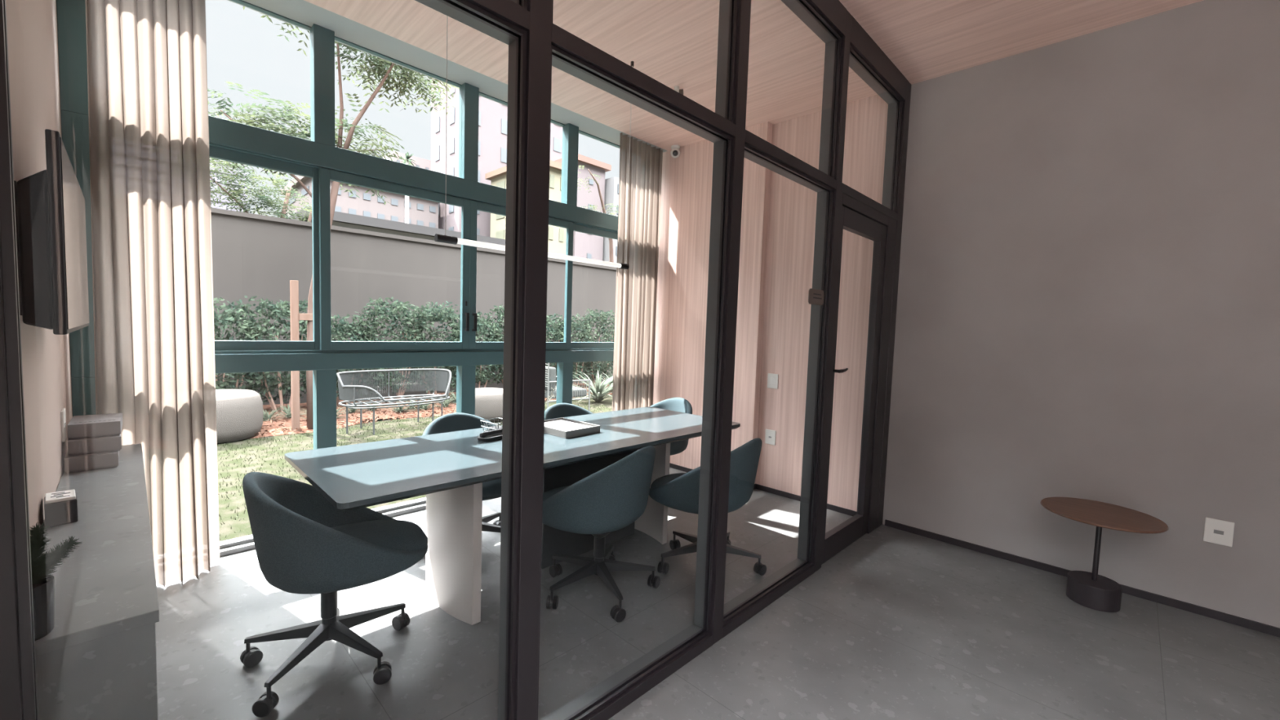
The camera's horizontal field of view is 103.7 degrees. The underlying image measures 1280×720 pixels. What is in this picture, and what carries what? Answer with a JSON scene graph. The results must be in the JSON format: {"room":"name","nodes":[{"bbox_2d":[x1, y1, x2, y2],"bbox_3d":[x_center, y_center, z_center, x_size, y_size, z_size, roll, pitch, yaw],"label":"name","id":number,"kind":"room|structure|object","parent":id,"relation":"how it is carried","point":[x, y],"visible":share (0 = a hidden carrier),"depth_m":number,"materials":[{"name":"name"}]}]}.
{"room":"office","nodes":[
{"label":"office","id":0,"kind":"room"},
{"bbox_2d":[5,0,72,536],"bbox_3d":[-0.740,-0.248,0.349,6.500,3.400,0.100,6,5,44],"label":"wall","id":1,"kind":"structure","parent":0,"point":[31,24],"depth_m":1.76,"materials":[{"name":"beige paint"}]},
{"bbox_2d":[13,128,88,334],"bbox_3d":[-1.813,-0.343,1.550,1.000,0.495,0.110,6,5,44],"label":"television","id":2,"kind":"object","parent":1,"relation":"attached to","point":[50,202],"visible":0.91,"depth_m":1.23,"materials":[{"name":"black"}]},
{"bbox_2d":[60,408,66,442],"bbox_3d":[-2.555,0.288,2.230,0.106,0.136,0.010,6,5,44],"label":"wall plate","id":3,"kind":"object","parent":1,"relation":"attached to","point":[63,416],"visible":1,"depth_m":2.20,"materials":[{"name":"white plastic"}]},
{"bbox_2d":[0,0,911,719],"bbox_3d":[0.406,-0.340,2.380,0.120,3.400,4.405,6,5,44],"label":"wall","id":4,"kind":"structure","parent":0,"point":[536,44],"depth_m":1.79,"materials":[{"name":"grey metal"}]},
{"bbox_2d":[808,288,824,305],"bbox_3d":[1.044,-0.373,2.978,0.007,0.090,0.190,6,5,44],"label":"door sign","id":5,"kind":"object","parent":4,"relation":"attached to","point":[815,296],"visible":1,"depth_m":2.97,"materials":[{"name":"brown metal"}]},
{"bbox_2d":[809,192,897,568],"bbox_3d":[1.517,0.142,3.525,0.170,2.367,1.005,6,5,44],"label":"door","id":6,"kind":"structure","parent":4,"relation":"in","point":[856,217],"depth_m":3.68,"materials":[{"name":"black metal"}]},
{"bbox_2d":[155,467,1279,719],"bbox_3d":[0.781,1.458,2.066,6.500,0.120,4.605,6,5,44],"label":"floor","id":7,"kind":"structure","parent":0,"point":[896,624],"depth_m":2.42,"materials":[{"name":"grey concrete"}]},
{"bbox_2d":[35,443,159,719],"bbox_3d":[-2.025,0.920,1.899,2.165,0.787,0.250,6,5,44],"label":"sideboard","id":8,"kind":"object","parent":7,"relation":"on","point":[98,660],"visible":0.7,"depth_m":1.22,"materials":[{"name":"stone"}]},
{"bbox_2d":[29,521,80,640],"bbox_3d":[-1.356,0.490,1.136,0.086,0.214,0.207,0,4,-29],"label":"potted fern","id":9,"kind":"object","parent":8,"relation":"on","point":[42,583],"visible":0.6,"depth_m":1.11,"materials":[{"name":"green plant"}]},
{"bbox_2d":[32,574,54,640],"bbox_3d":[-1.328,0.542,1.087,0.086,0.118,0.086,6,5,44],"label":"pot","id":10,"kind":"object","parent":9,"relation":"on","point":[43,585],"depth_m":1.09,"materials":[{"name":"black"}]},
{"bbox_2d":[44,488,78,526],"bbox_3d":[-1.950,0.496,1.694,0.110,0.089,0.072,5,5,40],"label":"box","id":11,"kind":"object","parent":8,"relation":"on","point":[60,508],"visible":0.98,"depth_m":1.66,"materials":[{"name":"black plastic"}]},
{"bbox_2d":[44,488,75,503],"bbox_3d":[-1.948,0.458,1.692,0.104,0.010,0.066,5,5,40],"label":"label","id":12,"kind":"object","parent":11,"relation":"on","point":[68,496],"depth_m":1.68,"materials":[{"name":"white paper"}]},
{"bbox_2d":[63,450,119,472],"bbox_3d":[-2.530,0.448,2.329,0.272,0.067,0.164,6,5,44],"label":"storage box","id":13,"kind":"object","parent":8,"relation":"on","point":[86,462],"visible":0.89,"depth_m":2.23,"materials":[{"name":"grey cardboard"}]},
{"bbox_2d":[67,433,121,456],"bbox_3d":[-2.546,0.378,2.351,0.272,0.067,0.164,5,5,42],"label":"storage box","id":14,"kind":"object","parent":13,"relation":"on","point":[108,443],"visible":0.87,"depth_m":2.26,"materials":[{"name":"grey cardboard"}]},
{"bbox_2d":[66,413,122,439],"bbox_3d":[-2.560,0.308,2.370,0.164,0.068,0.272,-2,5,-44],"label":"storage box","id":15,"kind":"object","parent":14,"relation":"on","point":[86,426],"visible":1,"depth_m":2.29,"materials":[{"name":"grey cardboard"}]},
{"bbox_2d":[240,471,427,717],"bbox_3d":[-1.324,0.885,2.223,0.706,0.861,0.661,-1,5,-37],"label":"swivel chair","id":16,"kind":"object","parent":7,"relation":"on","point":[304,544],"visible":0.98,"depth_m":2.04,"materials":[{"name":"teal fabric"}]},
{"bbox_2d":[330,520,427,551],"bbox_3d":[-1.254,0.830,2.261,0.547,0.092,0.490,-1,5,-37],"label":"seat cushion","id":17,"kind":"object","parent":16,"relation":"on","point":[397,535],"depth_m":2.30,"materials":[{"name":"teal fabric"}]},
{"bbox_2d":[422,413,501,532],"bbox_3d":[-1.105,0.820,3.322,0.743,0.864,0.658,6,5,44],"label":"swivel chair","id":18,"kind":"object","parent":7,"relation":"on","point":[452,422],"visible":0.16,"depth_m":3.43,"materials":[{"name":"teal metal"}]},
{"bbox_2d":[482,478,501,497],"bbox_3d":[-1.029,0.774,3.255,0.547,0.092,0.490,6,5,44],"label":"office chair","id":19,"kind":"object","parent":18,"relation":"on","point":[491,489],"depth_m":3.04,"materials":[{"name":"teal fabric"}]},
{"bbox_2d":[284,406,740,625],"bbox_3d":[-0.535,0.878,3.222,0.970,0.800,2.720,6,5,44],"label":"conference table","id":20,"kind":"object","parent":7,"relation":"on","point":[451,468],"visible":0.8,"depth_m":2.63,"materials":[{"name":"laminate"}]},
{"bbox_2d":[477,428,502,441],"bbox_3d":[-0.877,0.450,3.068,0.090,0.052,0.240,4,4,32],"label":"telephone","id":21,"kind":"object","parent":20,"relation":"on","point":[495,434],"visible":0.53,"depth_m":3.00,"materials":[{"name":"black plastic"}]},
{"bbox_2d":[480,417,502,431],"bbox_3d":[-0.913,0.426,3.243,0.186,0.071,0.146,5,5,36],"label":"wire basket","id":22,"kind":"object","parent":20,"relation":"on","point":[497,427],"visible":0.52,"depth_m":3.24,"materials":[{"name":"silver metal"}]},
{"bbox_2d":[544,386,556,417],"bbox_3d":[-0.697,0.288,3.540,0.224,0.325,0.181,2,4,-2],"label":"plant","id":23,"kind":"object","parent":20,"relation":"on","point":[552,393],"visible":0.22,"depth_m":3.52,"materials":[{"name":"green plant"}]},
{"bbox_2d":[543,417,599,438],"bbox_3d":[-0.505,0.448,3.347,0.380,0.045,0.300,5,5,40],"label":"paper tray","id":24,"kind":"object","parent":20,"relation":"on","point":[564,428],"visible":0.79,"depth_m":3.28,"materials":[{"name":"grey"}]},
{"bbox_2d":[544,403,593,419],"bbox_3d":[-0.442,0.804,3.926,0.725,0.864,0.663,6,5,44],"label":"swivel chair","id":25,"kind":"object","parent":7,"relation":"on","point":[559,410],"visible":0.04,"depth_m":4.10,"materials":[{"name":"teal fabric"}]},
{"bbox_2d":[542,445,660,622],"bbox_3d":[-0.271,0.877,2.871,0.687,0.864,0.662,4,4,29],"label":"swivel chair","id":26,"kind":"object","parent":7,"relation":"on","point":[611,499],"visible":0.94,"depth_m":2.60,"materials":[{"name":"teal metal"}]},
{"bbox_2d":[542,485,568,501],"bbox_3d":[-0.330,0.820,2.902,0.547,0.092,0.490,4,4,29],"label":"seat cushion","id":27,"kind":"object","parent":26,"relation":"on","point":[548,494],"depth_m":2.95,"materials":[{"name":"teal fabric"}]},
{"bbox_2d":[650,397,692,455],"bbox_3d":[0.114,0.784,4.526,0.723,0.864,0.676,-1,5,-37],"label":"swivel chair","id":28,"kind":"object","parent":7,"relation":"on","point":[676,404],"visible":0.12,"depth_m":4.59,"materials":[{"name":"teal fabric"}]},
{"bbox_2d":[648,437,766,575],"bbox_3d":[0.426,0.880,3.196,0.733,0.864,0.667,4,4,34],"label":"swivel chair","id":29,"kind":"object","parent":7,"relation":"on","point":[679,491],"visible":0.59,"depth_m":2.96,"materials":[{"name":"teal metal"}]},
{"bbox_2d":[650,472,685,488],"bbox_3d":[0.345,0.821,3.236,0.547,0.092,0.490,4,4,34],"label":"seat cushion","id":30,"kind":"object","parent":29,"relation":"on","point":[663,480],"depth_m":3.27,"materials":[{"name":"teal fabric"}]},
{"bbox_2d":[1040,497,1168,612],"bbox_3d":[2.641,1.141,2.910,0.544,0.528,0.544,6,5,44],"label":"side table","id":31,"kind":"object","parent":7,"relation":"on","point":[1095,591],"visible":1,"depth_m":2.87,"materials":[{"name":"brown wood"}]},
{"bbox_2d":[304,0,1203,151],"bbox_3d":[1.016,-2.042,1.726,6.170,0.120,4.605,6,5,44],"label":"ceiling","id":32,"kind":"structure","parent":0,"point":[673,42],"depth_m":3.27,"materials":[{"name":"brown wood"}]},
{"bbox_2d":[84,0,219,587],"bbox_3d":[-2.589,-0.463,2.669,0.494,3.386,0.232,-1,5,-38],"label":"sheer curtain","id":33,"kind":"object","parent":32,"relation":"hanging from","point":[152,246],"visible":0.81,"depth_m":2.70,"materials":[{"name":"beige fabric"}]},
{"bbox_2d":[445,128,446,200],"bbox_3d":[-1.051,-1.045,2.702,0.042,0.375,0.005,6,5,44],"label":"linear pendant","id":34,"kind":"object","parent":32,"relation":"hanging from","point":[446,128],"depth_m":2.71,"materials":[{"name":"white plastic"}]},
{"bbox_2d":[446,26,447,108],"bbox_3d":[-1.034,-1.545,2.670,0.042,0.415,0.005,6,5,44],"label":"linear pendant","id":35,"kind":"object","parent":32,"relation":"hanging from","point":[446,26],"depth_m":2.67,"materials":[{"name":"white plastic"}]},
{"bbox_2d":[434,218,505,250],"bbox_3d":[-0.957,-0.699,2.831,0.042,0.126,0.418,6,5,44],"label":"linear pendant","id":36,"kind":"object","parent":32,"relation":"hanging from","point":[445,238],"depth_m":2.80,"materials":[{"name":"white plastic"}]},
{"bbox_2d":[547,252,629,269],"bbox_3d":[-0.346,-0.676,3.455,0.042,0.041,0.714,6,5,44],"label":"linear pendant","id":37,"kind":"object","parent":32,"relation":"hanging from","point":[624,266],"depth_m":3.43,"materials":[{"name":"white plastic"}]},
{"bbox_2d":[670,144,679,158],"bbox_3d":[0.369,-2.171,5.250,0.103,0.116,0.106,6,5,44],"label":"dome camera","id":38,"kind":"object","parent":32,"relation":"attached to","point":[675,153],"visible":1,"depth_m":5.22,"materials":[{"name":"white plastic"}]},
{"bbox_2d":[674,85,683,94],"bbox_3d":[0.285,-2.115,3.961,0.111,0.068,0.046,3,4,13],"label":"ceiling spotlight","id":39,"kind":"object","parent":32,"relation":"attached to","point":[676,87],"visible":0.58,"depth_m":3.94,"materials":[{"name":"white plastic"}]},
{"bbox_2d":[653,94,888,511],"bbox_3d":[1.029,-0.478,4.861,2.680,3.400,0.190,6,5,44],"label":"wall","id":40,"kind":"structure","parent":0,"point":[779,212],"depth_m":4.63,"materials":[{"name":"brown wood"}]},
{"bbox_2d":[56,0,619,556],"bbox_3d":[-1.425,-0.516,4.178,0.136,3.400,4.405,6,5,44],"label":"window","id":41,"kind":"structure","parent":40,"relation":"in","point":[317,158],"depth_m":3.44,"materials":[{"name":"teal metal"}]},
{"bbox_2d":[227,0,666,152],"bbox_3d":[-1.308,-2.266,4.008,0.360,0.120,4.605,6,5,44],"label":"trim","id":42,"kind":"structure","parent":40,"relation":"attached to","point":[304,12],"depth_m":3.60,"materials":[{"name":"grey"}]},
{"bbox_2d":[612,133,662,411],"bbox_3d":[-0.030,-0.544,5.262,0.091,3.386,0.626,6,5,44],"label":"sheer curtain","id":43,"kind":"object","parent":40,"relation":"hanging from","point":[636,291],"visible":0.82,"depth_m":5.22,"materials":[{"name":"beige fabric"}]},
{"bbox_2d":[669,462,857,515],"bbox_3d":[0.934,1.196,4.928,2.480,0.045,0.102,6,5,44],"label":"baseboard","id":44,"kind":"structure","parent":40,"relation":"attached to","point":[851,513],"depth_m":4.61,"materials":[{"name":"grey"}]},
{"bbox_2d":[764,429,776,444],"bbox_3d":[1.217,0.720,4.699,0.106,0.136,0.010,6,5,44],"label":"wall plate","id":45,"kind":"object","parent":40,"relation":"attached to","point":[770,436],"visible":1,"depth_m":4.69,"materials":[{"name":"white plastic"}]},
{"bbox_2d":[767,373,777,388],"bbox_3d":[1.231,0.195,4.668,0.106,0.136,0.012,6,5,44],"label":"wall plate","id":46,"kind":"object","parent":40,"relation":"attached to","point":[772,379],"visible":1,"depth_m":4.66,"materials":[{"name":"white plastic"}]},
{"bbox_2d":[882,0,1279,627],"bbox_3d":[3.374,-0.256,2.622,3.820,3.400,0.100,6,5,44],"label":"wall","id":47,"kind":"structure","parent":0,"point":[1088,308],"depth_m":3.06,"materials":[{"name":"grey paint"}]},
{"bbox_2d":[884,520,1279,637],"bbox_3d":[3.257,1.416,2.710,3.680,0.045,0.012,6,5,44],"label":"baseboard","id":48,"kind":"structure","parent":47,"relation":"attached to","point":[1251,624],"depth_m":3.02,"materials":[{"name":"grey"}]},
{"bbox_2d":[1203,517,1235,546],"bbox_3d":[3.184,0.947,2.768,0.106,0.136,0.010,6,5,44],"label":"wall plate","id":49,"kind":"object","parent":47,"relation":"attached to","point":[1217,531],"visible":1,"depth_m":2.77,"materials":[{"name":"white plastic"}]},
{"bbox_2d":[1213,529,1223,534],"bbox_3d":[3.181,0.947,2.765,0.036,0.020,0.002,6,5,44],"label":"socket","id":50,"kind":"object","parent":49,"relation":"attached to","point":[1215,531],"depth_m":2.77,"materials":[{"name":"grey plastic"}]},
{"label":"outside","id":51,"kind":"structure","parent":0,"visible":0},
{"bbox_2d":[217,394,612,541],"bbox_3d":[-21.624,-1.106,31.789,67.300,0.200,105.000,6,5,44],"label":"lawn","id":52,"kind":"structure","parent":51,"point":[236,500],"depth_m":5.64,"materials":[{"name":"green plant"}]},
{"bbox_2d":[209,158,247,212],"bbox_3d":[-24.999,-5.456,25.950,10.060,9.000,6.260,6,5,44],"label":"apartment building","id":53,"kind":"structure","parent":52,"relation":"on","point":[224,207],"depth_m":23.89,"materials":[{"name":"grey"}]},
{"bbox_2d":[215,389,263,444],"bbox_3d":[-5.316,0.689,6.268,1.000,0.570,1.000,6,5,44],"label":"pouf","id":54,"kind":"object","parent":52,"relation":"on","point":[239,412],"visible":0.54,"depth_m":6.12,"materials":[{"name":"grey"}]},
{"bbox_2d":[209,157,311,222],"bbox_3d":[-7.806,-1.916,10.235,3.124,5.104,1.970,-1,5,-42],"label":"tree","id":55,"kind":"object","parent":52,"relation":"on","point":[237,193],"visible":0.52,"depth_m":10.06,"materials":[{"name":"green plant"}]},
{"bbox_2d":[219,497,426,542],"bbox_3d":[0.044,1.149,6.099,0.230,0.030,9.300,6,5,44],"label":"kerb","id":56,"kind":"object","parent":52,"relation":"on","point":[424,497],"depth_m":4.05,"materials":[{"name":"grey concrete"}]},
{"bbox_2d":[280,175,439,228],"bbox_3d":[-27.108,-9.374,49.214,10.800,13.700,11.300,6,5,44],"label":"apartment building","id":57,"kind":"structure","parent":52,"relation":"on","point":[423,212],"depth_m":45.42,"materials":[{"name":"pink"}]},
{"bbox_2d":[336,368,451,435],"bbox_3d":[-3.468,0.569,7.195,0.712,0.814,1.512,6,5,44],"label":"bench","id":58,"kind":"object","parent":52,"relation":"on","point":[345,389],"visible":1,"depth_m":7.18,"materials":[{"name":"grey metal"}]},
{"bbox_2d":[288,206,505,250],"bbox_3d":[-15.551,-4.916,34.954,7.800,7.400,14.600,6,5,44],"label":"apartment building","id":59,"kind":"structure","parent":52,"relation":"on","point":[340,219],"depth_m":29.97,"materials":[{"name":"grey paint"}]},
{"bbox_2d":[382,151,431,170],"bbox_3d":[-29.924,-13.814,63.037,10.060,20.600,5.560,6,5,44],"label":"apartment building","id":60,"kind":"structure","parent":52,"relation":"on","point":[420,162],"depth_m":58.82,"materials":[{"name":"grey"}]},
{"bbox_2d":[397,151,416,223],"bbox_3d":[-18.342,-8.873,39.637,1.808,14.511,1.421,6,5,44],"label":"palm tree","id":61,"kind":"object","parent":52,"relation":"on","point":[407,157],"visible":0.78,"depth_m":39.27,"materials":[{"name":"green plant"}]},
{"bbox_2d":[210,207,616,404],"bbox_3d":[-2.519,-0.911,12.279,0.280,3.180,30.000,6,5,44],"label":"wall","id":62,"kind":"structure","parent":52,"relation":"on","point":[254,255],"depth_m":9.42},
{"bbox_2d":[217,400,612,539],"bbox_3d":[-2.341,1.038,6.550,3.723,0.035,7.028,6,5,44],"label":"grass blades","id":63,"kind":"object","parent":52,"relation":"on","point":[412,428],"visible":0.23,"depth_m":6.02,"materials":[{"name":"green plant"}]},
{"bbox_2d":[246,382,612,439],"bbox_3d":[-3.645,0.813,9.230,2.675,0.046,14.000,6,5,44],"label":"mulch bed","id":64,"kind":"object","parent":52,"relation":"on","point":[268,407],"visible":0.11,"depth_m":7.93,"materials":[{"name":"brown soil"}]},
{"bbox_2d":[213,297,271,391],"bbox_3d":[-6.208,-0.022,7.378,0.856,1.799,1.342,6,5,44],"label":"shrub","id":65,"kind":"object","parent":64,"relation":"on","point":[229,314],"visible":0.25,"depth_m":7.44,"materials":[{"name":"green plant"}]},
{"bbox_2d":[230,295,307,412],"bbox_3d":[-5.645,-0.069,7.960,0.819,1.857,1.322,6,5,44],"label":"shrub","id":66,"kind":"object","parent":64,"relation":"on","point":[273,308],"visible":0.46,"depth_m":7.80,"materials":[{"name":"green plant"}]},
{"bbox_2d":[262,405,290,421],"bbox_3d":[-5.311,0.777,7.253,0.734,0.229,0.756,-1,4,-34],"label":"grass","id":67,"kind":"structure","parent":64,"relation":"on","point":[266,416],"depth_m":7.25,"materials":[{"name":"green plant"}]},
{"bbox_2d":[268,404,306,417],"bbox_3d":[-5.263,0.770,7.555,0.685,0.207,0.714,3,4,19],"label":"grass","id":68,"kind":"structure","parent":64,"relation":"on","point":[285,408],"depth_m":7.52,"materials":[{"name":"green plant"}]},
{"bbox_2d":[289,280,312,431],"bbox_3d":[-4.482,-0.045,6.813,0.105,2.020,0.400,6,5,44],"label":"stake","id":69,"kind":"object","parent":64,"relation":"on","point":[295,316],"visible":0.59,"depth_m":6.67,"materials":[{"name":"brown wood"}]},
{"bbox_2d":[287,408,344,418],"bbox_3d":[-4.746,0.777,7.407,0.930,0.246,0.729,2,4,1],"label":"grass","id":70,"kind":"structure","parent":64,"relation":"on","point":[300,408],"depth_m":7.30,"materials":[{"name":"green plant"}]},
{"bbox_2d":[207,6,459,429],"bbox_3d":[-4.085,-2.045,6.643,3.413,6.061,2.159,0,4,-27],"label":"tree","id":71,"kind":"object","parent":64,"relation":"on","point":[382,64],"visible":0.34,"depth_m":6.75,"materials":[{"name":"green plant"}]},
{"bbox_2d":[298,313,379,406],"bbox_3d":[-5.028,0.017,8.552,0.850,1.646,1.422,6,5,44],"label":"shrub","id":72,"kind":"object","parent":64,"relation":"on","point":[339,328],"visible":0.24,"depth_m":8.52,"materials":[{"name":"green plant"}]},
{"bbox_2d":[336,406,353,417],"bbox_3d":[-4.562,0.794,7.568,0.556,0.205,0.551,3,4,13],"label":"grass","id":73,"kind":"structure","parent":64,"relation":"on","point":[337,411],"depth_m":7.62,"materials":[{"name":"green plant"}]},
{"bbox_2d":[336,402,365,413],"bbox_3d":[-4.605,0.773,8.055,0.560,0.181,0.614,4,4,30],"label":"grass","id":74,"kind":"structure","parent":64,"relation":"on","point":[353,410],"depth_m":8.04,"materials":[{"name":"green plant"}]},
{"bbox_2d":[355,400,389,411],"bbox_3d":[-4.406,0.753,8.271,0.734,0.207,0.696,6,5,44],"label":"grass","id":75,"kind":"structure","parent":64,"relation":"on","point":[363,401],"depth_m":8.26,"materials":[{"name":"green plant"}]},
{"bbox_2d":[352,296,431,402],"bbox_3d":[-4.493,-0.168,9.131,0.896,1.980,1.429,6,5,44],"label":"shrub","id":76,"kind":"object","parent":64,"relation":"on","point":[404,309],"visible":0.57,"depth_m":9.03,"materials":[{"name":"green plant"}]},
{"bbox_2d":[383,401,417,413],"bbox_3d":[-3.921,0.758,8.268,0.653,0.229,0.732,6,5,44],"label":"grass","id":77,"kind":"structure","parent":64,"relation":"on","point":[399,409],"depth_m":8.23,"materials":[{"name":"green plant"}]},
{"bbox_2d":[385,396,425,410],"bbox_3d":[-3.895,0.729,8.499,0.846,0.260,0.780,6,5,44],"label":"grass","id":78,"kind":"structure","parent":64,"relation":"on","point":[411,406],"depth_m":8.54,"materials":[{"name":"green plant"}]},
{"bbox_2d":[399,301,460,399],"bbox_3d":[-3.911,-0.168,9.688,0.846,1.945,1.456,6,5,44],"label":"shrub","id":79,"kind":"object","parent":64,"relation":"on","point":[437,317],"visible":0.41,"depth_m":9.56,"materials":[{"name":"green plant"}]},
{"bbox_2d":[409,395,450,410],"bbox_3d":[-3.707,0.739,8.597,0.872,0.239,0.841,-1,4,-34],"label":"grass","id":80,"kind":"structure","parent":64,"relation":"on","point":[425,407],"depth_m":8.56,"materials":[{"name":"green plant"}]},
{"bbox_2d":[254,384,610,435],"bbox_3d":[-3.699,0.812,8.932,1.813,0.108,8.657,5,5,41],"label":"chips","id":81,"kind":"object","parent":64,"relation":"on","point":[545,399],"visible":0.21,"depth_m":7.75,"materials":[{"name":"brown wood"}]},
{"bbox_2d":[431,395,455,407],"bbox_3d":[-3.390,0.742,8.873,0.637,0.219,0.600,1,4,-11],"label":"grass","id":82,"kind":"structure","parent":64,"relation":"on","point":[446,403],"depth_m":8.85,"materials":[{"name":"green plant"}]},
{"bbox_2d":[443,391,456,402],"bbox_3d":[-3.394,0.691,9.423,0.847,0.250,0.736,0,4,-24],"label":"grass","id":83,"kind":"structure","parent":64,"relation":"on","point":[454,397],"depth_m":9.34,"materials":[{"name":"green plant"}]},
{"bbox_2d":[446,311,503,388],"bbox_3d":[-3.370,-0.111,10.313,0.851,1.787,1.362,6,5,44],"label":"shrub","id":84,"kind":"object","parent":64,"relation":"on","point":[482,374],"visible":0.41,"depth_m":10.29,"materials":[{"name":"green plant"}]},
{"bbox_2d":[484,304,504,384],"bbox_3d":[-2.768,-0.248,10.876,0.862,2.029,1.396,6,5,44],"label":"shrub","id":85,"kind":"object","parent":64,"relation":"on","point":[500,322],"visible":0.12,"depth_m":10.59,"materials":[{"name":"green plant"}]},
{"bbox_2d":[545,312,564,383],"bbox_3d":[-2.191,-0.177,11.481,0.832,1.851,1.282,6,5,44],"label":"shrub","id":86,"kind":"object","parent":64,"relation":"on","point":[548,322],"visible":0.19,"depth_m":11.46,"materials":[{"name":"green plant"}]},
{"bbox_2d":[546,313,595,386],"bbox_3d":[-1.592,-0.197,12.047,0.887,1.856,1.454,6,5,44],"label":"shrub","id":87,"kind":"object","parent":64,"relation":"on","point":[574,325],"visible":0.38,"depth_m":11.99,"materials":[{"name":"green plant"}]},
{"bbox_2d":[575,370,613,391],"bbox_3d":[-0.737,0.491,11.657,1.696,0.581,1.788,0,4,-23],"label":"agave plant","id":88,"kind":"object","parent":64,"relation":"on","point":[611,375],"visible":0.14,"depth_m":11.69,"materials":[{"name":"green plant"}]},
{"bbox_2d":[578,308,614,386],"bbox_3d":[-1.018,-0.290,12.621,0.877,2.006,1.332,6,5,44],"label":"shrub","id":89,"kind":"object","parent":64,"relation":"on","point":[599,366],"visible":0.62,"depth_m":12.49,"materials":[{"name":"green plant"}]},
{"bbox_2d":[475,387,502,422],"bbox_3d":[-2.462,0.715,8.133,0.840,0.470,0.840,6,5,44],"label":"pouf","id":90,"kind":"object","parent":52,"relation":"on","point":[488,401],"visible":0.38,"depth_m":7.77,"materials":[{"name":"grey"}]},
{"bbox_2d":[431,78,562,236],"bbox_3d":[-14.662,-23.432,53.673,6.560,42.000,12.660,6,5,44],"label":"apartment building","id":91,"kind":"structure","parent":52,"relation":"on","point":[492,115],"depth_m":49.38,"materials":[{"name":"grey"}]},
{"bbox_2d":[484,160,566,259],"bbox_3d":[-10.592,-9.687,47.049,8.300,15.700,4.200,6,5,44],"label":"apartment building","id":92,"kind":"structure","parent":52,"relation":"on","point":[557,235],"depth_m":45.11,"materials":[{"name":"brown"}]},
{"bbox_2d":[544,363,590,410],"bbox_3d":[-1.457,0.427,9.057,0.866,0.993,0.746,-1,5,-39],"label":"armchair","id":93,"kind":"object","parent":52,"relation":"on","point":[550,372],"visible":0.41,"depth_m":8.64,"materials":[{"name":"grey metal"}]},
{"bbox_2d":[545,366,555,391],"bbox_3d":[-1.692,0.308,8.852,0.140,0.400,0.640,-1,5,-39],"label":"cushion","id":94,"kind":"object","parent":93,"relation":"on","point":[552,370],"depth_m":8.61,"materials":[{"name":"grey fabric"}]},
{"bbox_2d":[544,386,586,399],"bbox_3d":[-1.454,0.573,9.073,0.780,0.140,0.660,-1,5,-39],"label":"seat cushion","id":95,"kind":"object","parent":93,"relation":"on","point":[576,392],"depth_m":8.89,"materials":[{"name":"grey fabric"}]},
{"bbox_2d":[554,153,611,263],"bbox_3d":[-7.874,-10.335,49.968,9.600,16.800,4.200,6,5,44],"label":"apartment building","id":96,"kind":"structure","parent":52,"relation":"on","point":[587,246],"depth_m":46.51,"materials":[{"name":"grey"}]},
{"bbox_2d":[573,369,613,402],"bbox_3d":[-0.640,0.543,10.168,2.092,0.674,2.014,0,4,-26],"label":"agave plant","id":97,"kind":"object","parent":52,"relation":"on","point":[600,390],"visible":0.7,"depth_m":10.20,"materials":[{"name":"green plant"}]},
{"bbox_2d":[577,165,618,266],"bbox_3d":[-1.112,-2.512,15.549,2.158,6.055,3.071,6,5,44],"label":"tree","id":98,"kind":"object","parent":52,"relation":"on","point":[611,241],"visible":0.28,"depth_m":15.12,"materials":[{"name":"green plant"}]},
{"bbox_2d":[602,176,619,266],"bbox_3d":[-1.925,-9.864,55.101,9.560,15.600,11.760,6,5,44],"label":"apartment building","id":99,"kind":"structure","parent":52,"relation":"on","point":[611,184],"depth_m":47.76,"materials":[{"name":"grey"}]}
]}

